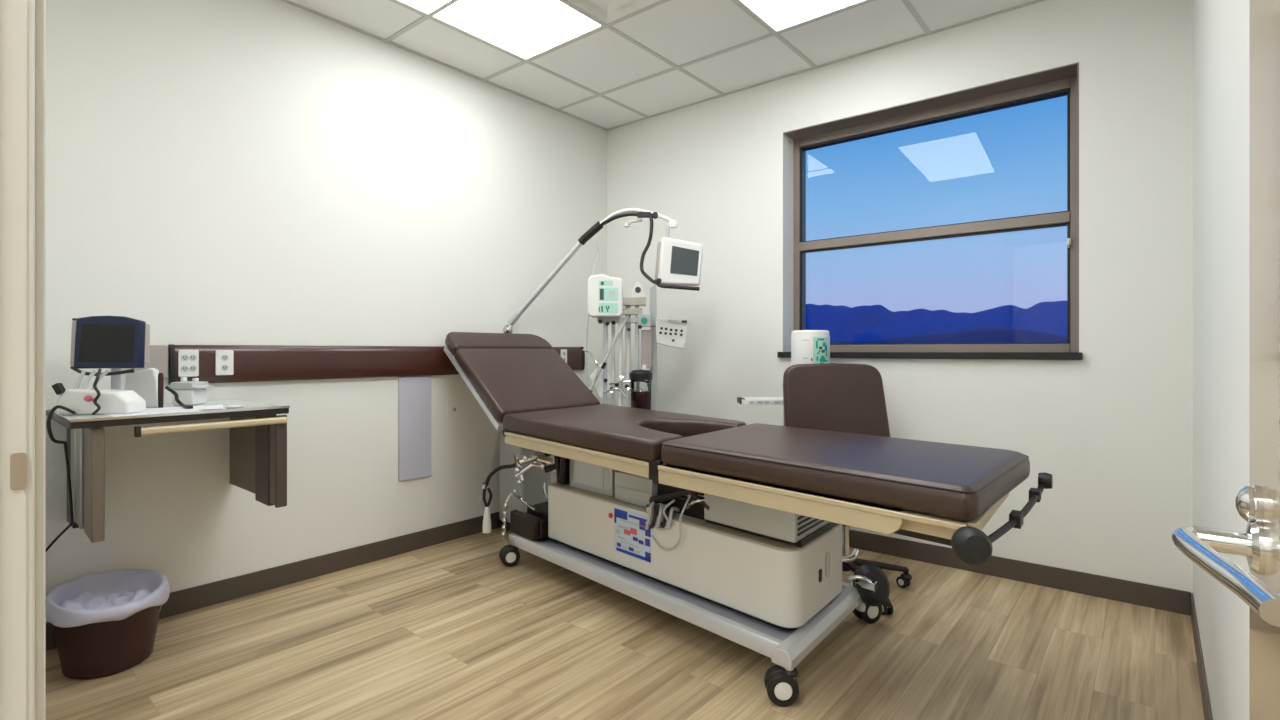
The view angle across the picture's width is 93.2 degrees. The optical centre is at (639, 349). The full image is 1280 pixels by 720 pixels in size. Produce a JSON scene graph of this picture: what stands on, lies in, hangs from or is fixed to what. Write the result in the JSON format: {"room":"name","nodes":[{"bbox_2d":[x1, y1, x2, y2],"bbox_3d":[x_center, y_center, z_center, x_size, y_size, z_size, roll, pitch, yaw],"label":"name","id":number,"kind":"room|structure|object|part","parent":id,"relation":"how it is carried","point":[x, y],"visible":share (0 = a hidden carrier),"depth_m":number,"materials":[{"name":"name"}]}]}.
{"room":"examination room","nodes":[
{"label":"examination room","id":0,"kind":"room"},
{"bbox_2d":[46,0,606,622],"bbox_3d":[-1.278,-0.318,3.376,0.120,2.835,3.645,0,0,40],"label":"wall","id":1,"kind":"structure","parent":0,"point":[219,172],"depth_m":2.84,"materials":[{"name":"paint"}]},
{"bbox_2d":[131,345,167,377],"bbox_3d":[-1.973,0.048,2.435,0.040,0.135,0.110,0,0,40],"label":"storage box","id":2,"kind":"object","parent":1,"relation":"attached to","point":[158,359],"visible":0.5,"depth_m":2.44,"materials":[{"name":"beige plastic"}]},
{"bbox_2d":[46,399,289,542],"bbox_3d":[-1.750,0.425,2.252,0.616,0.429,0.609,0,0,40],"label":"desk","id":3,"kind":"object","parent":1,"relation":"attached to","point":[258,435],"visible":0.97,"depth_m":2.14,"materials":[{"name":"laminate"}]},
{"bbox_2d":[46,405,75,551],"bbox_3d":[-1.969,0.485,2.047,0.261,0.610,0.088,0,0,40],"label":"cable","id":4,"kind":"object","parent":3,"relation":"hanging from","point":[53,409],"visible":0.77,"depth_m":2.05,"materials":[{"name":"black rubber"}]},
{"bbox_2d":[52,369,145,414],"bbox_3d":[-1.823,0.139,2.034,0.226,0.153,0.124,0,0,-6],"label":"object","id":5,"kind":"object","parent":3,"relation":"on","point":[84,400],"visible":1,"depth_m":2.01,"materials":[{"name":"white plastic"}]},
{"bbox_3d":[-1.820,0.160,2.001,0.035,0.022,0.009,0,0,-6],"label":"pink knob","id":6,"kind":"part","parent":5,"relation":"part of","materials":[{"name":"pink plastic"}]},
{"bbox_3d":[-1.797,0.138,2.001,0.023,0.151,0.062,0,0,-40],"label":"coiled cord","id":7,"kind":"part","parent":5,"relation":"part of","materials":[{"name":"rubber"}]},
{"bbox_2d":[70,316,149,389],"bbox_3d":[-1.900,0.048,2.166,0.250,0.340,0.113,0,0,-3],"label":"monitor","id":8,"kind":"object","parent":3,"relation":"on","point":[115,343],"visible":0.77,"depth_m":2.14,"materials":[{"name":"blue plastic"}]},
{"bbox_3d":[-1.897,0.073,2.126,0.220,0.035,0.033,0,0,0],"label":"handle","id":9,"kind":"part","parent":8,"relation":"part of","materials":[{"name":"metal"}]},
{"bbox_2d":[125,368,158,407],"bbox_3d":[-1.866,0.141,2.268,0.116,0.147,0.030,0,0,-8],"label":"holder","id":10,"kind":"object","parent":3,"relation":"on","point":[144,383],"visible":0.63,"depth_m":2.26,"materials":[{"name":"white plastic"}]},
{"bbox_2d":[102,410,201,416],"bbox_3d":[-1.671,0.215,2.079,0.180,0.001,0.240,0,0,34],"label":"paper sheet","id":11,"kind":"object","parent":3,"relation":"on","point":[143,413],"visible":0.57,"depth_m":2.04,"materials":[{"name":"white paper"}]},
{"bbox_2d":[138,405,222,412],"bbox_3d":[-1.667,0.213,2.207,0.240,0.001,0.180,0,0,-36],"label":"paper sheet","id":12,"kind":"object","parent":3,"relation":"on","point":[206,407],"visible":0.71,"depth_m":2.20,"materials":[{"name":"white paper"}]},
{"bbox_2d":[158,373,163,407],"bbox_3d":[-1.772,0.149,2.238,0.017,0.132,0.017,0,0,40],"label":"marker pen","id":13,"kind":"object","parent":12,"relation":"on","point":[160,375],"visible":0.86,"depth_m":2.23,"materials":[{"name":"plastic"}]},
{"bbox_2d":[165,386,192,408],"bbox_3d":[-1.704,0.175,2.240,0.192,0.078,0.028,0,0,32],"label":"power cord","id":14,"kind":"object","parent":12,"relation":"on","point":[169,389],"visible":1,"depth_m":2.25,"materials":[{"name":"black rubber"}]},
{"bbox_2d":[169,377,213,404],"bbox_3d":[-1.770,0.161,2.392,0.116,0.108,0.090,0,0,0],"label":"dispenser","id":15,"kind":"object","parent":3,"relation":"on","point":[194,392],"visible":0.94,"depth_m":2.35,"materials":[{"name":"plastic"}]},
{"bbox_3d":[-1.770,0.139,2.392,0.116,0.028,0.090,0,0,0],"label":"lid","id":16,"kind":"part","parent":15,"relation":"part of","materials":[{"name":"grey plastic"}]},
{"bbox_3d":[-1.478,0.264,2.120,0.028,0.024,0.432,0,0,40],"label":"cream rail","id":17,"kind":"part","parent":3,"relation":"part of","materials":[{"name":"beige wood"}]},
{"bbox_2d":[225,405,243,407],"bbox_3d":[-1.515,0.212,2.262,0.060,0.006,0.060,0,0,40],"label":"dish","id":18,"kind":"object","parent":3,"relation":"on","point":[231,406],"visible":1,"depth_m":2.24,"materials":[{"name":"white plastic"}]},
{"bbox_2d":[46,512,498,649],"bbox_3d":[-1.284,1.052,3.271,0.008,0.097,3.197,0,0,40],"label":"baseboard","id":19,"kind":"structure","parent":1,"relation":"attached to","point":[197,597],"depth_m":2.89,"materials":[{"name":"plastic"}]},
{"bbox_2d":[168,344,584,384],"bbox_3d":[-1.168,0.060,3.384,0.037,0.166,2.360,0,0,40],"label":"wall rail","id":20,"kind":"object","parent":1,"relation":"attached to","point":[252,363],"visible":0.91,"depth_m":2.93,"materials":[{"name":"brown wood"}]},
{"bbox_2d":[178,350,198,376],"bbox_3d":[-1.879,0.055,2.518,0.009,0.112,0.070,0,0,40],"label":"wall outlet","id":21,"kind":"object","parent":20,"relation":"attached to","point":[188,360],"visible":1,"depth_m":2.52,"materials":[{"name":"white plastic"}]},
{"bbox_2d":[181,366,188,371],"bbox_3d":[-1.886,0.077,2.506,0.003,0.026,0.026,0,0,40],"label":"socket","id":22,"kind":"object","parent":21,"relation":"attached to","point":[183,368],"depth_m":2.51,"materials":[{"name":"plastic"}]},
{"bbox_2d":[181,355,188,360],"bbox_3d":[-1.886,0.033,2.506,0.003,0.026,0.026,0,0,40],"label":"socket","id":23,"kind":"object","parent":21,"relation":"attached to","point":[183,357],"depth_m":2.51,"materials":[{"name":"plastic"}]},
{"bbox_2d":[189,365,196,371],"bbox_3d":[-1.868,0.077,2.527,0.003,0.026,0.026,0,0,40],"label":"socket","id":24,"kind":"object","parent":21,"relation":"attached to","point":[192,368],"depth_m":2.53,"materials":[{"name":"plastic"}]},
{"bbox_2d":[189,355,196,360],"bbox_3d":[-1.868,0.033,2.527,0.003,0.026,0.026,0,0,40],"label":"socket","id":25,"kind":"object","parent":21,"relation":"attached to","point":[191,357],"depth_m":2.53,"materials":[{"name":"plastic"}]},
{"bbox_2d":[215,350,233,374],"bbox_3d":[-1.796,0.055,2.616,0.009,0.108,0.066,0,0,40],"label":"wall outlet","id":26,"kind":"object","parent":20,"relation":"attached to","point":[224,359],"visible":1,"depth_m":2.61,"materials":[{"name":"white plastic"}]},
{"bbox_2d":[221,365,227,370],"bbox_3d":[-1.794,0.077,2.614,0.003,0.026,0.026,0,0,40],"label":"socket","id":27,"kind":"object","parent":26,"relation":"attached to","point":[223,367],"depth_m":2.61,"materials":[{"name":"plastic"}]},
{"bbox_2d":[221,355,227,360],"bbox_3d":[-1.794,0.033,2.614,0.003,0.026,0.026,0,0,40],"label":"socket","id":28,"kind":"object","parent":26,"relation":"attached to","point":[223,357],"depth_m":2.61,"materials":[{"name":"plastic"}]},
{"bbox_2d":[561,349,566,362],"bbox_3d":[-0.517,0.045,4.118,0.009,0.100,0.055,0,0,40],"label":"wall outlet","id":29,"kind":"object","parent":20,"relation":"attached to","point":[563,351],"visible":0.8,"depth_m":4.12,"materials":[{"name":"white plastic"}]},
{"bbox_2d":[398,376,430,480],"bbox_3d":[-1.235,0.425,3.324,0.012,0.560,0.190,0,0,40],"label":"wall panel","id":30,"kind":"object","parent":1,"relation":"attached to","point":[414,392],"visible":1,"depth_m":3.31,"materials":[{"name":"grey metal"}]},
{"bbox_2d":[447,400,460,418],"bbox_3d":[-1.078,0.345,3.511,0.009,0.100,0.090,0,0,40],"label":"wall outlet","id":31,"kind":"object","parent":1,"relation":"attached to","point":[453,407],"visible":1,"depth_m":3.51,"materials":[{"name":"white plastic"}]},
{"bbox_2d":[503,208,677,332],"bbox_3d":[-0.324,-0.456,3.591,1.129,0.733,0.100,0,0,21],"label":"support arm","id":32,"kind":"object","parent":1,"relation":"attached to","point":[640,213],"visible":0.88,"depth_m":3.55,"materials":[{"name":"silver metal"}]},
{"bbox_2d":[654,237,702,290],"bbox_3d":[0.216,-0.481,3.409,0.281,0.301,0.115,0,0,-7],"label":"monitor","id":33,"kind":"object","parent":32,"relation":"hanging from","point":[678,262],"visible":1,"depth_m":3.38,"materials":[{"name":"white plastic"}]},
{"bbox_3d":[0.206,-0.363,3.365,0.253,0.064,0.040,0,0,-2],"label":"handle","id":34,"kind":"part","parent":33,"relation":"part of","materials":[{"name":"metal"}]},
{"bbox_2d":[46,527,1203,719],"bbox_3d":[-0.039,1.125,1.251,5.122,0.050,5.754,0,0,40],"label":"floor","id":35,"kind":"structure","parent":0,"point":[448,630],"depth_m":2.15,"materials":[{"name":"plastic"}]},
{"bbox_2d":[46,568,169,678],"bbox_3d":[-1.876,0.967,2.138,0.333,0.263,0.476,0,0,-44],"label":"waste bin","id":36,"kind":"object","parent":35,"relation":"on","point":[105,623],"visible":0.99,"depth_m":2.05,"materials":[{"name":"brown plastic"}]},
{"bbox_2d":[497,431,550,530],"bbox_3d":[-0.706,0.800,3.729,0.240,0.600,0.264,0,0,40],"label":"stand","id":37,"kind":"object","parent":35,"relation":"on","point":[530,490],"depth_m":3.64,"materials":[{"name":"grey plastic"}]},
{"bbox_2d":[583,241,657,410],"bbox_3d":[-0.097,0.197,3.703,0.500,1.806,0.433,0,0,3],"label":"stand","id":38,"kind":"object","parent":35,"relation":"on","point":[605,385],"visible":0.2,"depth_m":3.69,"materials":[{"name":"grey plastic"}]},
{"bbox_2d":[587,274,622,317],"bbox_3d":[-0.207,-0.325,3.644,0.212,0.257,0.102,0,0,0],"label":"pump","id":39,"kind":"object","parent":38,"relation":"attached to","point":[605,293],"visible":1,"depth_m":3.60,"materials":[{"name":"white plastic"}]},
{"bbox_2d":[599,282,614,311],"bbox_3d":[-0.197,-0.316,3.593,0.096,0.179,0.001,0,0,0],"label":"print","id":40,"kind":"object","parent":39,"relation":"attached to","point":[606,289],"depth_m":3.59,"materials":[{"name":"green paper"}]},
{"bbox_2d":[597,318,637,322],"bbox_3d":[-0.114,-0.181,3.720,0.289,0.031,0.100,0,0,0],"label":"shelf","id":41,"kind":"object","parent":38,"relation":"attached to","point":[600,320],"depth_m":3.67,"materials":[{"name":"grey plastic"}]},
{"bbox_2d":[623,308,641,314],"bbox_3d":[-0.049,-0.234,3.715,0.123,0.037,0.090,0,0,0],"label":"shelf","id":42,"kind":"object","parent":38,"relation":"attached to","point":[626,311],"depth_m":3.67,"materials":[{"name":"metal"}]},
{"bbox_2d":[623,297,645,306],"bbox_3d":[-0.043,-0.295,3.715,0.160,0.049,0.110,0,0,0],"label":"shelf","id":43,"kind":"object","parent":38,"relation":"attached to","point":[627,301],"depth_m":3.66,"materials":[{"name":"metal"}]},
{"bbox_2d":[629,364,652,409],"bbox_3d":[0.006,0.226,3.620,0.140,0.280,0.140,0,0,40],"label":"canister","id":44,"kind":"object","parent":38,"relation":"on","point":[639,399],"visible":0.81,"depth_m":3.58,"materials":[{"name":"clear plastic"}]},
{"bbox_3d":[0.006,0.146,3.620,0.140,0.060,0.140,0,0,40],"label":"lid","id":45,"kind":"part","parent":44,"relation":"part of","materials":[{"name":"black plastic"}]},
{"bbox_2d":[631,380,650,409],"bbox_3d":[0.006,0.264,3.620,0.126,0.205,0.126,0,0,40],"label":"jar","id":46,"kind":"object","parent":44,"relation":"on","point":[639,399],"depth_m":3.58,"materials":[{"name":"clear plastic"}]},
{"bbox_3d":[0.086,0.022,3.770,0.049,0.878,0.060,0,0,0],"label":"panel","id":47,"kind":"part","parent":38,"relation":"part of","materials":[{"name":"grey plastic"}]},
{"bbox_2d":[650,318,687,348],"bbox_3d":[0.175,-0.099,3.670,0.230,0.184,0.070,0,0,0],"label":"module","id":48,"kind":"object","parent":38,"relation":"attached to","point":[672,333],"visible":1,"depth_m":3.65,"materials":[{"name":"white plastic"}]},
{"bbox_2d":[444,332,1052,706],"bbox_3d":[0.131,0.499,2.721,0.947,1.202,2.921,0,0,-42],"label":"table","id":49,"kind":"object","parent":35,"relation":"on","point":[731,530],"visible":1,"depth_m":2.21,"materials":[{"name":"brown leather"}]},
{"bbox_3d":[-0.893,0.185,3.176,0.008,0.419,0.596,0,0,-44],"label":"backrest trim","id":50,"kind":"part","parent":49,"relation":"part of","materials":[{"name":"paint"}]},
{"bbox_3d":[-0.679,0.172,3.470,0.639,0.434,0.762,0,0,40],"label":"backrest frame","id":51,"kind":"part","parent":49,"relation":"part of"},
{"bbox_2d":[445,332,551,354],"bbox_3d":[-0.835,-0.036,3.626,0.158,0.134,0.735,0,0,38],"label":"cushion","id":52,"kind":"object","parent":49,"relation":"on","point":[454,341],"depth_m":3.54,"materials":[{"name":"brown leather"}]},
{"bbox_2d":[480,463,521,532],"bbox_3d":[-0.735,0.776,3.205,0.215,0.374,0.058,0,0,-7],"label":"handset","id":53,"kind":"object","parent":49,"relation":"hanging from","point":[486,519],"visible":0.94,"depth_m":3.19,"materials":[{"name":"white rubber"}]},
{"bbox_2d":[455,348,599,421],"bbox_3d":[-0.621,0.173,3.408,0.515,0.362,0.777,0,0,40],"label":"backrest cushion","id":54,"kind":"object","parent":49,"relation":"on","point":[503,381],"depth_m":3.30,"materials":[{"name":"brown leather"}]},
{"bbox_3d":[-0.087,0.431,2.848,1.015,0.074,0.833,0,0,40],"label":"seat rail","id":55,"kind":"part","parent":49,"relation":"part of","materials":[{"name":"beige wood"}]},
{"bbox_2d":[503,404,745,460],"bbox_3d":[-0.079,0.359,2.839,1.056,0.101,0.837,0,0,40],"label":"seat cushion","id":56,"kind":"object","parent":49,"relation":"on","point":[605,431],"depth_m":2.71,"materials":[{"name":"brown leather"}]},
{"bbox_2d":[614,508,650,562],"bbox_3d":[-0.034,0.778,2.551,0.001,0.180,0.225,0,0,-44],"label":"print","id":57,"kind":"object","parent":49,"relation":"attached to","point":[632,538],"depth_m":2.55,"materials":[{"name":"paper"}]},
{"bbox_3d":[0.111,0.975,2.749,0.559,0.020,1.598,0,0,-44],"label":"plate","id":58,"kind":"part","parent":49,"relation":"part of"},
{"bbox_3d":[0.168,0.668,2.679,0.458,0.008,1.452,0,0,-44],"label":"housing lid","id":59,"kind":"part","parent":49,"relation":"part of","materials":[{"name":"beige plastic"}]},
{"bbox_2d":[819,569,821,581],"bbox_3d":[0.640,0.800,2.146,0.003,0.044,0.024,0,0,38],"label":"power socket","id":60,"kind":"object","parent":49,"relation":"attached to","point":[820,570],"depth_m":2.14,"materials":[{"name":"plastic"}]},
{"bbox_3d":[0.683,0.780,2.201,0.003,0.090,0.044,0,0,38],"label":"plate","id":61,"kind":"part","parent":49,"relation":"part of","materials":[{"name":"grey plastic"}]},
{"bbox_3d":[0.648,0.446,2.074,1.060,0.065,0.837,0,0,40],"label":"foot rail","id":62,"kind":"part","parent":49,"relation":"part of","materials":[{"name":"beige wood"}]},
{"bbox_2d":[661,423,1029,521],"bbox_3d":[0.650,0.368,2.071,0.723,0.087,1.139,0,0,-44],"label":"cushion","id":63,"kind":"object","parent":49,"relation":"on","point":[908,479],"depth_m":1.78,"materials":[{"name":"brown leather"}]},
{"bbox_2d":[894,529,950,545],"bbox_3d":[0.890,0.484,1.819,0.237,0.032,0.552,0,0,40],"label":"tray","id":64,"kind":"object","parent":49,"relation":"on","point":[926,537],"depth_m":1.59,"materials":[{"name":"metal"}]},
{"bbox_3d":[0.754,0.445,1.377,0.078,0.084,0.071,0,0,14],"label":"knob","id":65,"kind":"part","parent":49,"relation":"part of","materials":[{"name":"black plastic"}]},
{"bbox_3d":[1.272,0.410,1.898,0.037,0.052,0.052,0,0,40],"label":"knob","id":66,"kind":"part","parent":49,"relation":"part of","materials":[{"name":"black plastic"}]},
{"bbox_2d":[737,397,784,425],"bbox_3d":[0.801,0.617,3.236,0.550,0.967,0.220,0,0,0],"label":"stand","id":67,"kind":"object","parent":35,"relation":"on","point":[741,400],"visible":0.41,"depth_m":3.14,"materials":[{"name":"silver metal"}]},
{"bbox_2d":[737,397,782,404],"bbox_3d":[0.804,0.270,3.226,0.507,0.031,0.466,0,0,40],"label":"tray","id":68,"kind":"object","parent":67,"relation":"on","point":[741,400],"depth_m":3.14,"materials":[{"name":"grey plastic"}]},
{"bbox_2d":[791,330,829,365],"bbox_3d":[0.911,0.013,3.236,0.201,0.238,0.201,0,0,40],"label":"tub","id":69,"kind":"object","parent":67,"relation":"on","point":[807,346],"visible":0.78,"depth_m":3.15,"materials":[{"name":"white plastic"}]},
{"bbox_2d":[783,363,911,614],"bbox_3d":[0.930,0.582,2.815,0.588,1.037,0.594,0,0,40],"label":"chair","id":70,"kind":"object","parent":35,"relation":"on","point":[838,397],"visible":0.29,"depth_m":2.92,"materials":[{"name":"leather"}]},
{"bbox_3d":[0.954,0.282,2.944,0.511,0.437,0.099,0,0,0],"label":"backrest","id":71,"kind":"part","parent":70,"relation":"part of","materials":[{"name":"brown leather"}]},
{"bbox_3d":[0.987,0.994,2.655,0.038,0.064,0.259,0,0,-16],"label":"leg","id":72,"kind":"part","parent":70,"relation":"part of","materials":[{"name":"metal"}]},
{"bbox_3d":[1.102,0.994,2.800,0.259,0.064,0.038,0,0,2],"label":"leg","id":73,"kind":"part","parent":70,"relation":"part of","materials":[{"name":"metal"}]},
{"bbox_2d":[290,0,1033,128],"bbox_3d":[-0.143,-1.645,1.195,4.876,0.020,5.521,0,0,40],"label":"ceiling","id":74,"kind":"structure","parent":0,"point":[681,32],"depth_m":3.28,"materials":[{"name":"tile"}]},
{"bbox_2d":[397,0,601,59],"bbox_3d":[-0.673,-1.658,2.918,0.578,0.054,0.824,0,0,40],"label":"ceiling light","id":75,"kind":"object","parent":74,"relation":"attached to","point":[526,29],"visible":0.82,"depth_m":3.01,"materials":[{"name":"grey plastic"}]},
{"bbox_2d":[567,0,659,23],"bbox_3d":[-0.124,-1.659,2.627,0.586,0.051,0.606,0,0,40],"label":"ceiling vent","id":76,"kind":"object","parent":74,"relation":"in","point":[607,11],"visible":1,"depth_m":2.90,"materials":[{"name":"tile"}]},
{"bbox_2d":[281,0,1044,130],"bbox_3d":[-0.016,-1.632,2.283,3.216,0.006,3.325,0,0,40],"label":"grid","id":77,"kind":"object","parent":74,"relation":"attached to","point":[907,3],"depth_m":3.21,"materials":[{"name":"white metal"}]},
{"bbox_2d":[739,0,865,31],"bbox_3d":[0.742,-1.658,2.708,0.578,0.054,0.590,0,0,40],"label":"ceiling light","id":78,"kind":"object","parent":74,"relation":"attached to","point":[779,15],"visible":1,"depth_m":2.91,"materials":[{"name":"grey plastic"}]},
{"bbox_2d":[607,0,1192,592],"bbox_3d":[1.125,-0.318,3.586,3.520,2.835,0.260,0,0,38],"label":"wall","id":79,"kind":"structure","parent":0,"point":[1112,427],"depth_m":2.85,"materials":[{"name":"paint"}]},
{"bbox_2d":[777,352,1081,359],"bbox_3d":[1.456,0.028,3.236,1.474,0.034,0.180,0,0,38],"label":"trim","id":80,"kind":"structure","parent":79,"relation":"attached to","point":[898,355],"depth_m":3.02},
{"bbox_2d":[783,62,1078,351],"bbox_3d":[1.470,-0.647,3.245,1.438,1.314,0.149,0,0,38],"label":"trim","id":81,"kind":"structure","parent":79,"relation":"attached to","point":[1071,70],"depth_m":3.08,"materials":[{"name":"brown metal"}]},
{"bbox_2d":[794,76,1076,351],"bbox_3d":[1.539,-0.645,3.333,1.438,1.318,0.126,0,0,38],"label":"window","id":82,"kind":"structure","parent":79,"relation":"in","point":[1067,87],"depth_m":3.21,"materials":[{"name":"brown metal"}]},
{"bbox_2d":[850,530,1190,614],"bbox_3d":[1.020,1.052,3.497,3.206,0.097,0.008,0,0,38],"label":"baseboard","id":83,"kind":"structure","parent":79,"relation":"attached to","point":[1147,595],"depth_m":2.82,"materials":[{"name":"plastic"}]},
{"bbox_2d":[1193,0,1249,719],"bbox_3d":[1.337,-0.318,1.293,0.120,2.835,3.582,0,0,40],"label":"wall","id":84,"kind":"structure","parent":0,"point":[1221,28],"depth_m":1.43,"materials":[{"name":"paint"}]},
{"bbox_2d":[1191,593,1212,719],"bbox_3d":[1.213,1.052,1.246,0.008,0.097,3.292,0,0,40],"label":"baseboard","id":85,"kind":"structure","parent":84,"relation":"attached to","point":[1206,704],"depth_m":1.96,"materials":[{"name":"plastic"}]},
{"bbox_3d":[-0.532,-0.317,0.440,4.822,2.835,0.140,0,0,40],"label":"wall","id":86,"kind":"structure","parent":0,"visible":0},
{"bbox_2d":[10,452,26,489],"bbox_3d":[-0.574,0.112,0.559,0.002,0.034,0.011,0,0,40],"label":"strike plate","id":87,"kind":"object","parent":86,"relation":"attached to","point":[18,461],"visible":1,"depth_m":0.56,"materials":[{"name":"metal"}]},
{"bbox_2d":[0,0,45,719],"bbox_3d":[-0.278,0.025,0.232,1.025,2.150,0.153,0,0,40],"label":"door frame","id":88,"kind":"structure","parent":86,"relation":"attached to","point":[22,22],"depth_m":0.56,"materials":[{"name":"white paint"}]},
{"bbox_2d":[1171,0,1279,719],"bbox_3d":[0.380,0.069,0.346,0.104,2.038,0.878,0,0,40],"label":"door leaf","id":89,"kind":"structure","parent":86,"relation":"in","point":[1258,503],"depth_m":0.57,"materials":[{"name":"laminate"}]},
{"bbox_3d":[0.531,0.194,0.552,0.068,0.054,0.229,0,0,40],"label":"lever handle","id":90,"kind":"part","parent":89,"relation":"part of","materials":[{"name":"silver metal"}]},
{"bbox_3d":[0.409,0.069,0.330,0.030,2.038,0.862,0,0,40],"label":"panel","id":91,"kind":"part","parent":89,"relation":"part of","materials":[{"name":"laminate"}]},
{"label":"outside","id":92,"kind":"structure","parent":0,"visible":0},
{"label":"floor","id":93,"kind":"structure","parent":92,"visible":0},
{"bbox_2d":[806,301,1066,340],"bbox_3d":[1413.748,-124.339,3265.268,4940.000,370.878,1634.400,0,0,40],"label":"mountain range","id":94,"kind":"object","parent":93,"relation":"on","point":[874,322],"visible":0.17,"depth_m":2987.39,"materials":[{"name":"blue"}]},
{"bbox_2d":[830,328,1066,343],"bbox_3d":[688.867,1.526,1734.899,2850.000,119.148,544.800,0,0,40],"label":"foothills","id":95,"kind":"structure","parent":93,"relation":"on","point":[983,335],"depth_m":1523.21,"materials":[{"name":"blue"}]}
]}

